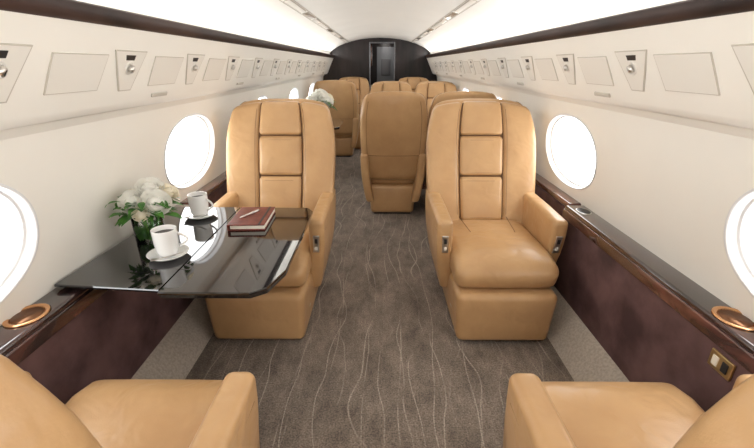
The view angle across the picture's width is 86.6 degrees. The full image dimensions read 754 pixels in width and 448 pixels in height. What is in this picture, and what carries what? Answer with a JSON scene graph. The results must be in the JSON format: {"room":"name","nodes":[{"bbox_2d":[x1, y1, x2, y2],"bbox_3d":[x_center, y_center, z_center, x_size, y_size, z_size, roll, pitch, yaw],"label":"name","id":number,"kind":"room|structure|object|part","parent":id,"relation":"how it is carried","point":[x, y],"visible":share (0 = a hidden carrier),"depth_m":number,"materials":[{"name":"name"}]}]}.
{"room":"aircraft cabin","nodes":[
{"label":"aircraft cabin","id":0,"kind":"room"},
{"bbox_2d":[0,75,323,325],"bbox_3d":[-1.093,-0.859,3.326,0.174,0.656,9.400,0,22,0],"label":"wall","id":1,"kind":"structure","parent":0,"point":[69,170],"depth_m":1.53,"materials":[{"name":"beige plastic"}]},
{"bbox_2d":[0,183,38,303],"bbox_3d":[-1.132,0.119,0.987,0.112,0.422,0.682,0,22,0],"label":"window","id":2,"kind":"structure","parent":1,"relation":"in","point":[19,226],"depth_m":1.27,"materials":[{"name":"white glass"}]},
{"bbox_2d":[0,171,226,364],"bbox_3d":[-1.085,-0.542,3.452,0.132,0.070,9.390,0,22,0],"label":"trim","id":3,"kind":"structure","parent":1,"relation":"attached to","point":[16,344],"depth_m":1.30,"materials":[{"name":"paint"}]},
{"bbox_2d":[2,303,50,327],"bbox_3d":[-1.105,0.287,1.264,0.114,0.007,0.131,0,22,0],"label":"cup holder","id":4,"kind":"object","parent":3,"relation":"on","point":[29,314],"visible":1,"depth_m":1.26,"materials":[{"name":"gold metal"}]},
{"bbox_2d":[17,182,226,403],"bbox_3d":[-1.068,-0.317,3.541,0.077,0.470,9.380,0,22,0],"label":"wall panel","id":5,"kind":"object","parent":1,"relation":"attached to","point":[112,338],"depth_m":1.55,"materials":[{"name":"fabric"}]},
{"bbox_2d":[0,0,334,130],"bbox_3d":[-0.921,-1.262,3.164,0.200,0.335,9.400,0,22,0],"label":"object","id":6,"kind":"object","parent":1,"relation":"attached to","point":[26,105],"depth_m":1.37,"materials":[{"name":"beige plastic"}]},
{"bbox_3d":[-0.838,-1.392,3.112,0.033,0.055,9.400,0,22,0],"label":"trim stripe","id":7,"kind":"part","parent":6,"relation":"part of","materials":[{"name":"brown wood"}]},
{"bbox_2d":[43,52,327,96],"bbox_3d":[-0.918,-1.363,3.549,0.074,0.167,7.410,0,22,0],"label":"panels","id":8,"kind":"object","parent":6,"relation":"attached to","point":[67,72],"visible":0.98,"depth_m":1.32,"materials":[{"name":"beige plastic"}]},
{"bbox_2d":[0,43,32,103],"bbox_3d":[-0.930,-0.375,0.992,0.075,0.134,0.146,0,22,0],"label":"lights","id":9,"kind":"object","parent":8,"relation":"attached to","point":[13,58],"depth_m":1.00,"materials":[{"name":"beige plastic"}]},
{"bbox_2d":[115,49,146,90],"bbox_3d":[-0.927,-0.560,1.458,0.075,0.133,0.233,0,22,0],"label":"lights","id":10,"kind":"object","parent":8,"relation":"attached to","point":[128,62],"depth_m":1.47,"materials":[{"name":"beige plastic"}]},
{"bbox_2d":[185,54,204,84],"bbox_3d":[-0.923,-0.757,1.952,0.075,0.133,0.265,0,22,0],"label":"lights","id":11,"kind":"object","parent":8,"relation":"attached to","point":[194,61],"depth_m":1.98,"materials":[{"name":"beige plastic"}]},
{"bbox_2d":[225,56,239,80],"bbox_3d":[-0.919,-0.953,2.446,0.075,0.133,0.300,0,22,0],"label":"lights","id":12,"kind":"object","parent":8,"relation":"attached to","point":[232,60],"depth_m":2.49,"materials":[{"name":"beige plastic"}]},
{"bbox_2d":[251,58,262,77],"bbox_3d":[-0.915,-1.146,2.933,0.075,0.129,0.332,0,22,0],"label":"lights","id":13,"kind":"object","parent":8,"relation":"attached to","point":[258,61],"depth_m":3.00,"materials":[{"name":"beige plastic"}]},
{"bbox_2d":[131,298,213,378],"bbox_3d":[-0.966,-0.029,3.655,0.130,0.170,9.400,0,22,0],"label":"baseboard","id":14,"kind":"structure","parent":1,"relation":"attached to","point":[174,357],"depth_m":2.00,"materials":[{"name":"carpet"}]},
{"bbox_2d":[54,207,312,297],"bbox_3d":[-0.735,0.116,1.777,0.788,0.100,0.875,0,22,0],"label":"folding table","id":15,"kind":"object","parent":1,"relation":"attached to","point":[219,262],"visible":0.73,"depth_m":1.55,"materials":[{"name":"black paint"}]},
{"bbox_2d":[105,177,183,244],"bbox_3d":[-0.949,-0.061,1.717,0.250,0.274,0.320,0,22,0],"label":"flower arrangement","id":16,"kind":"object","parent":15,"relation":"on","point":[150,194],"visible":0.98,"depth_m":1.66,"materials":[{"name":"white plant"}]},
{"bbox_2d":[146,224,189,261],"bbox_3d":[-0.833,0.074,1.586,0.161,0.120,0.157,-6,23,-16],"label":"coffee cup","id":17,"kind":"object","parent":15,"relation":"on","point":[165,239],"visible":1,"depth_m":1.56,"materials":[{"name":"white ceramic"}]},
{"bbox_2d":[183,191,216,219],"bbox_3d":[-0.890,-0.092,2.004,0.161,0.120,0.157,4,22,11],"label":"coffee cup","id":18,"kind":"object","parent":15,"relation":"on","point":[198,201],"visible":1,"depth_m":1.98,"materials":[{"name":"white ceramic"}]},
{"bbox_2d":[226,207,275,230],"bbox_3d":[-0.611,-0.035,1.960,0.173,0.042,0.250,-1,22,-2],"label":"books","id":19,"kind":"object","parent":15,"relation":"on","point":[246,218],"visible":1,"depth_m":1.92,"materials":[{"name":"red leather"}]},
{"bbox_2d":[164,113,214,188],"bbox_3d":[-1.121,-0.438,2.385,0.112,0.422,0.682,0,22,0],"label":"window","id":20,"kind":"structure","parent":1,"relation":"in","point":[190,145],"depth_m":2.45,"materials":[{"name":"white glass"}]},
{"bbox_2d":[257,95,268,99],"bbox_3d":[-1.111,-0.989,3.769,0.112,0.422,0.682,0,22,0],"label":"window","id":21,"kind":"structure","parent":1,"relation":"in","point":[263,96],"depth_m":3.81,"materials":[{"name":"white"}]},
{"bbox_2d":[289,87,298,98],"bbox_3d":[-1.101,-1.540,5.154,0.112,0.422,0.682,0,22,0],"label":"window","id":22,"kind":"structure","parent":1,"relation":"in","point":[294,93],"depth_m":5.30,"materials":[{"name":"white glass"}]},
{"bbox_2d":[308,82,314,95],"bbox_3d":[-1.090,-2.091,6.538,0.112,0.422,0.682,0,22,0],"label":"window","id":23,"kind":"structure","parent":1,"relation":"in","point":[311,89],"depth_m":6.67,"materials":[{"name":"white glass"}]},
{"bbox_2d":[333,120,343,129],"bbox_3d":[-0.738,-0.998,5.367,0.550,0.685,0.800,0,22,0],"label":"folding table","id":24,"kind":"object","parent":1,"relation":"attached to","point":[337,123],"visible":0.03,"depth_m":5.25,"materials":[{"name":"black paint"}]},
{"bbox_2d":[306,88,336,109],"bbox_3d":[-0.703,-1.483,5.069,0.427,0.438,0.465,0,22,0],"label":"flower arrangement","id":25,"kind":"object","parent":24,"relation":"on","point":[321,95],"visible":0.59,"depth_m":4.99,"materials":[{"name":"white plant"}]},
{"bbox_2d":[186,149,573,447],"bbox_3d":[0.029,-0.215,4.381,2.000,0.040,10.900,0,22,0],"label":"floor","id":26,"kind":"structure","parent":0,"point":[380,361],"depth_m":2.03,"materials":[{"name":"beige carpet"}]},
{"bbox_2d":[0,354,259,447],"bbox_3d":[-0.681,0.516,0.881,0.707,1.190,0.947,0,22,0],"label":"armchair","id":27,"kind":"object","parent":26,"relation":"on","point":[112,413],"visible":1,"depth_m":1.04,"materials":[{"name":"beige leather"}]},
{"bbox_2d":[205,98,335,338],"bbox_3d":[-0.632,-0.103,2.436,0.707,1.190,1.097,0,22,0],"label":"armchair","id":28,"kind":"object","parent":26,"relation":"on","point":[281,152],"visible":0.66,"depth_m":2.58,"materials":[{"name":"beige leather"}]},
{"bbox_2d":[313,80,359,156],"bbox_3d":[-0.633,-1.749,6.573,0.687,1.190,0.955,0,22,0],"label":"armchair","id":29,"kind":"object","parent":26,"relation":"on","point":[344,93],"visible":0.58,"depth_m":6.14,"materials":[{"name":"beige leather"}]},
{"bbox_2d":[339,77,369,148],"bbox_3d":[-0.447,-2.045,7.316,0.626,1.190,0.955,0,22,0],"label":"armchair","id":30,"kind":"object","parent":26,"relation":"on","point":[362,84],"visible":0.15,"depth_m":7.42,"materials":[{"name":"beige leather"}]},
{"bbox_2d":[370,43,372,86],"bbox_3d":[-0.278,-2.820,8.405,0.480,1.825,0.820,0,22,0],"label":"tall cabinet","id":31,"kind":"object","parent":26,"relation":"on","point":[371,44],"visible":0.15,"depth_m":7.82,"materials":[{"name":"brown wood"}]},
{"bbox_2d":[370,81,411,92],"bbox_3d":[0.193,-1.286,5.407,0.616,1.190,0.955,0,22,0],"label":"armchair","id":32,"kind":"object","parent":26,"relation":"on","point":[380,86],"visible":0.1,"depth_m":5.49,"materials":[{"name":"beige leather"}]},
{"bbox_2d":[360,91,427,213],"bbox_3d":[0.153,-0.749,4.059,0.616,1.190,0.955,0,22,0],"label":"armchair","id":33,"kind":"object","parent":26,"relation":"on","point":[393,124],"visible":0.99,"depth_m":3.65,"materials":[{"name":"beige leather"}]},
{"bbox_2d":[399,77,427,91],"bbox_3d":[0.672,-2.005,7.216,0.626,1.190,0.955,0,22,0],"label":"armchair","id":34,"kind":"object","parent":26,"relation":"on","point":[413,81],"visible":0.09,"depth_m":7.30,"materials":[{"name":"beige leather"}]},
{"bbox_2d":[415,81,456,113],"bbox_3d":[0.813,-1.284,5.403,0.616,1.190,0.955,0,22,0],"label":"armchair","id":35,"kind":"object","parent":26,"relation":"on","point":[429,90],"visible":0.13,"depth_m":5.50,"materials":[{"name":"beige leather"}]},
{"bbox_2d":[424,91,496,190],"bbox_3d":[0.773,-0.747,4.055,0.616,1.190,0.955,0,22,0],"label":"armchair","id":36,"kind":"object","parent":26,"relation":"on","point":[445,96],"visible":0.1,"depth_m":3.42,"materials":[{"name":"beige leather"}]},
{"bbox_2d":[425,99,567,339],"bbox_3d":[0.676,-0.100,2.427,0.707,1.190,1.097,0,22,0],"label":"armchair","id":37,"kind":"object","parent":26,"relation":"on","point":[495,244],"visible":1,"depth_m":2.38,"materials":[{"name":"beige leather"}]},
{"bbox_2d":[503,373,753,447],"bbox_3d":[0.704,0.519,0.872,0.707,1.190,0.947,0,22,0],"label":"armchair","id":38,"kind":"object","parent":26,"relation":"on","point":[538,414],"visible":1,"depth_m":1.06,"materials":[{"name":"beige leather"}]},
{"bbox_2d":[86,0,673,53],"bbox_3d":[0.024,-1.561,3.038,1.870,0.274,9.400,0,22,0],"label":"ceiling","id":39,"kind":"structure","parent":0,"point":[271,20],"depth_m":2.95,"materials":[{"name":"plastic"}]},
{"bbox_2d":[323,38,436,81],"bbox_3d":[0.057,-2.565,7.724,2.320,1.874,0.050,0,22,0],"label":"wall","id":40,"kind":"structure","parent":0,"point":[351,59],"depth_m":7.50,"materials":[{"name":"brown wood"}]},
{"bbox_2d":[76,0,327,53],"bbox_3d":[-0.879,-1.427,3.098,0.065,0.020,9.400,0,22,0],"label":"trim","id":41,"kind":"structure","parent":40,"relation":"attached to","point":[76,0],"depth_m":1.73,"materials":[{"name":"plastic"}]},
{"bbox_2d":[279,0,347,42],"bbox_3d":[-0.572,-1.616,3.026,0.065,0.021,9.310,0,22,0],"label":"trim","id":42,"kind":"structure","parent":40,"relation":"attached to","point":[291,3],"depth_m":3.39,"materials":[{"name":"beige plastic"}]},
{"bbox_2d":[369,42,394,89],"bbox_3d":[0.097,-2.526,7.712,0.482,1.791,0.070,0,22,0],"label":"door frame","id":43,"kind":"structure","parent":40,"relation":"in","point":[369,42],"depth_m":7.49,"materials":[{"name":"grey"}]},
{"bbox_2d":[412,0,480,42],"bbox_3d":[0.619,-1.613,3.018,0.065,0.021,9.310,0,22,0],"label":"trim","id":44,"kind":"structure","parent":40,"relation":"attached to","point":[468,3],"depth_m":3.38,"materials":[{"name":"beige plastic"}]},
{"bbox_2d":[432,0,683,53],"bbox_3d":[0.926,-1.422,3.087,0.065,0.020,9.400,0,22,0],"label":"trim","id":45,"kind":"structure","parent":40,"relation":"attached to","point":[674,1],"depth_m":1.73,"materials":[{"name":"plastic"}]},
{"bbox_2d":[371,43,393,84],"bbox_3d":[0.062,-2.856,8.372,1.500,1.915,1.380,0,22,0],"label":"wall","id":46,"kind":"structure","parent":0,"point":[375,45],"depth_m":8.76,"materials":[{"name":"brown wood"}]},
{"bbox_2d":[377,47,393,81],"bbox_3d":[0.196,-3.024,8.950,0.400,1.720,0.060,0,22,0],"label":"door","id":47,"kind":"structure","parent":46,"relation":"in","point":[385,55],"depth_m":8.76,"materials":[{"name":"grey"}]},
{"bbox_2d":[436,75,753,321],"bbox_3d":[1.141,-0.853,3.312,0.174,0.656,9.400,0,22,0],"label":"wall","id":48,"kind":"structure","parent":0,"point":[670,184],"depth_m":1.56,"materials":[{"name":"beige plastic"}]},
{"bbox_2d":[545,114,596,189],"bbox_3d":[1.154,-0.432,2.370,0.112,0.422,0.682,0,22,0],"label":"window","id":49,"kind":"structure","parent":48,"relation":"in","point":[570,147],"depth_m":2.43,"materials":[{"name":"white glass"}]},
{"bbox_2d":[547,285,629,381],"bbox_3d":[1.014,-0.024,3.643,0.130,0.170,9.400,0,22,0],"label":"baseboard","id":50,"kind":"structure","parent":48,"relation":"attached to","point":[583,356],"depth_m":1.99,"materials":[{"name":"carpet"}]},
{"bbox_2d":[425,0,753,129],"bbox_3d":[0.969,-1.257,3.152,0.200,0.335,9.400,0,22,0],"label":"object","id":51,"kind":"object","parent":48,"relation":"attached to","point":[734,106],"depth_m":1.37,"materials":[{"name":"beige plastic"}]},
{"bbox_2d":[432,52,719,97],"bbox_3d":[0.971,-1.358,3.537,0.074,0.167,7.410,0,22,0],"label":"panels","id":52,"kind":"object","parent":51,"relation":"attached to","point":[695,73],"visible":1,"depth_m":1.31,"materials":[{"name":"beige plastic"}]},
{"bbox_2d":[434,61,456,72],"bbox_3d":[0.980,-2.230,5.654,0.075,0.132,2.095,0,22,0],"label":"lights","id":53,"kind":"object","parent":52,"relation":"attached to","point":[446,65],"depth_m":5.55,"materials":[{"name":"beige plastic"}]},
{"bbox_2d":[497,58,508,77],"bbox_3d":[0.959,-1.146,2.933,0.075,0.129,0.334,0,22,0],"label":"lights","id":54,"kind":"object","parent":52,"relation":"attached to","point":[502,61],"depth_m":2.99,"materials":[{"name":"beige plastic"}]},
{"bbox_2d":[521,56,534,80],"bbox_3d":[0.956,-0.950,2.436,0.075,0.133,0.282,0,22,0],"label":"lights","id":55,"kind":"object","parent":52,"relation":"attached to","point":[527,60],"depth_m":2.48,"materials":[{"name":"beige plastic"}]},
{"bbox_2d":[556,54,575,84],"bbox_3d":[0.952,-0.752,1.940,0.075,0.133,0.265,0,22,0],"label":"lights","id":56,"kind":"object","parent":52,"relation":"attached to","point":[567,62],"depth_m":1.97,"materials":[{"name":"beige plastic"}]},
{"bbox_2d":[614,49,646,91],"bbox_3d":[0.948,-0.557,1.449,0.075,0.133,0.239,0,22,0],"label":"lights","id":57,"kind":"object","parent":52,"relation":"attached to","point":[633,63],"depth_m":1.46,"materials":[{"name":"beige plastic"}]},
{"bbox_2d":[731,43,753,93],"bbox_3d":[0.945,-0.387,0.993,0.075,0.113,0.109,0,22,0],"label":"lights","id":58,"kind":"object","parent":52,"relation":"attached to","point":[744,53],"depth_m":1.00,"materials":[{"name":"beige plastic"}]},
{"bbox_3d":[0.885,-1.387,3.101,0.033,0.055,9.400,0,22,0],"label":"trim stripe","id":59,"kind":"part","parent":51,"relation":"part of","materials":[{"name":"brown wood"}]},
{"bbox_2d":[535,184,750,411],"bbox_3d":[1.115,-0.311,3.527,0.077,0.470,9.380,0,22,0],"label":"wall panel","id":60,"kind":"object","parent":48,"relation":"attached to","point":[645,337],"visible":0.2,"depth_m":1.66,"materials":[{"name":"fabric"}]},
{"bbox_2d":[707,348,735,381],"bbox_3d":[1.056,0.431,1.229,0.011,0.060,0.085,0,22,0],"label":"power outlet","id":61,"kind":"object","parent":60,"relation":"attached to","point":[717,361],"visible":1,"depth_m":1.22,"materials":[{"name":"gold metal"}]},
{"bbox_2d":[535,173,753,373],"bbox_3d":[1.132,-0.537,3.437,0.132,0.070,9.390,0,22,0],"label":"side ledge","id":62,"kind":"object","parent":48,"relation":"attached to","point":[694,303],"depth_m":1.51,"materials":[{"name":"paint"}]},
{"bbox_2d":[576,207,591,214],"bbox_3d":[1.121,-0.072,2.169,0.072,0.004,0.108,0,22,0],"label":"cup holder","id":63,"kind":"object","parent":62,"relation":"on","point":[581,210],"visible":1,"depth_m":2.16,"materials":[{"name":"silver metal"}]},
{"bbox_2d":[711,306,753,330],"bbox_3d":[1.119,0.293,1.249,0.114,0.007,0.131,0,22,0],"label":"cup holder","id":64,"kind":"object","parent":62,"relation":"on","point":[733,317],"visible":1,"depth_m":1.25,"materials":[{"name":"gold metal"}]},
{"bbox_2d":[724,188,753,296],"bbox_3d":[1.144,0.125,0.972,0.112,0.422,0.682,0,22,0],"label":"window","id":65,"kind":"structure","parent":48,"relation":"in","point":[739,223],"depth_m":1.26,"materials":[{"name":"white"}]}
]}

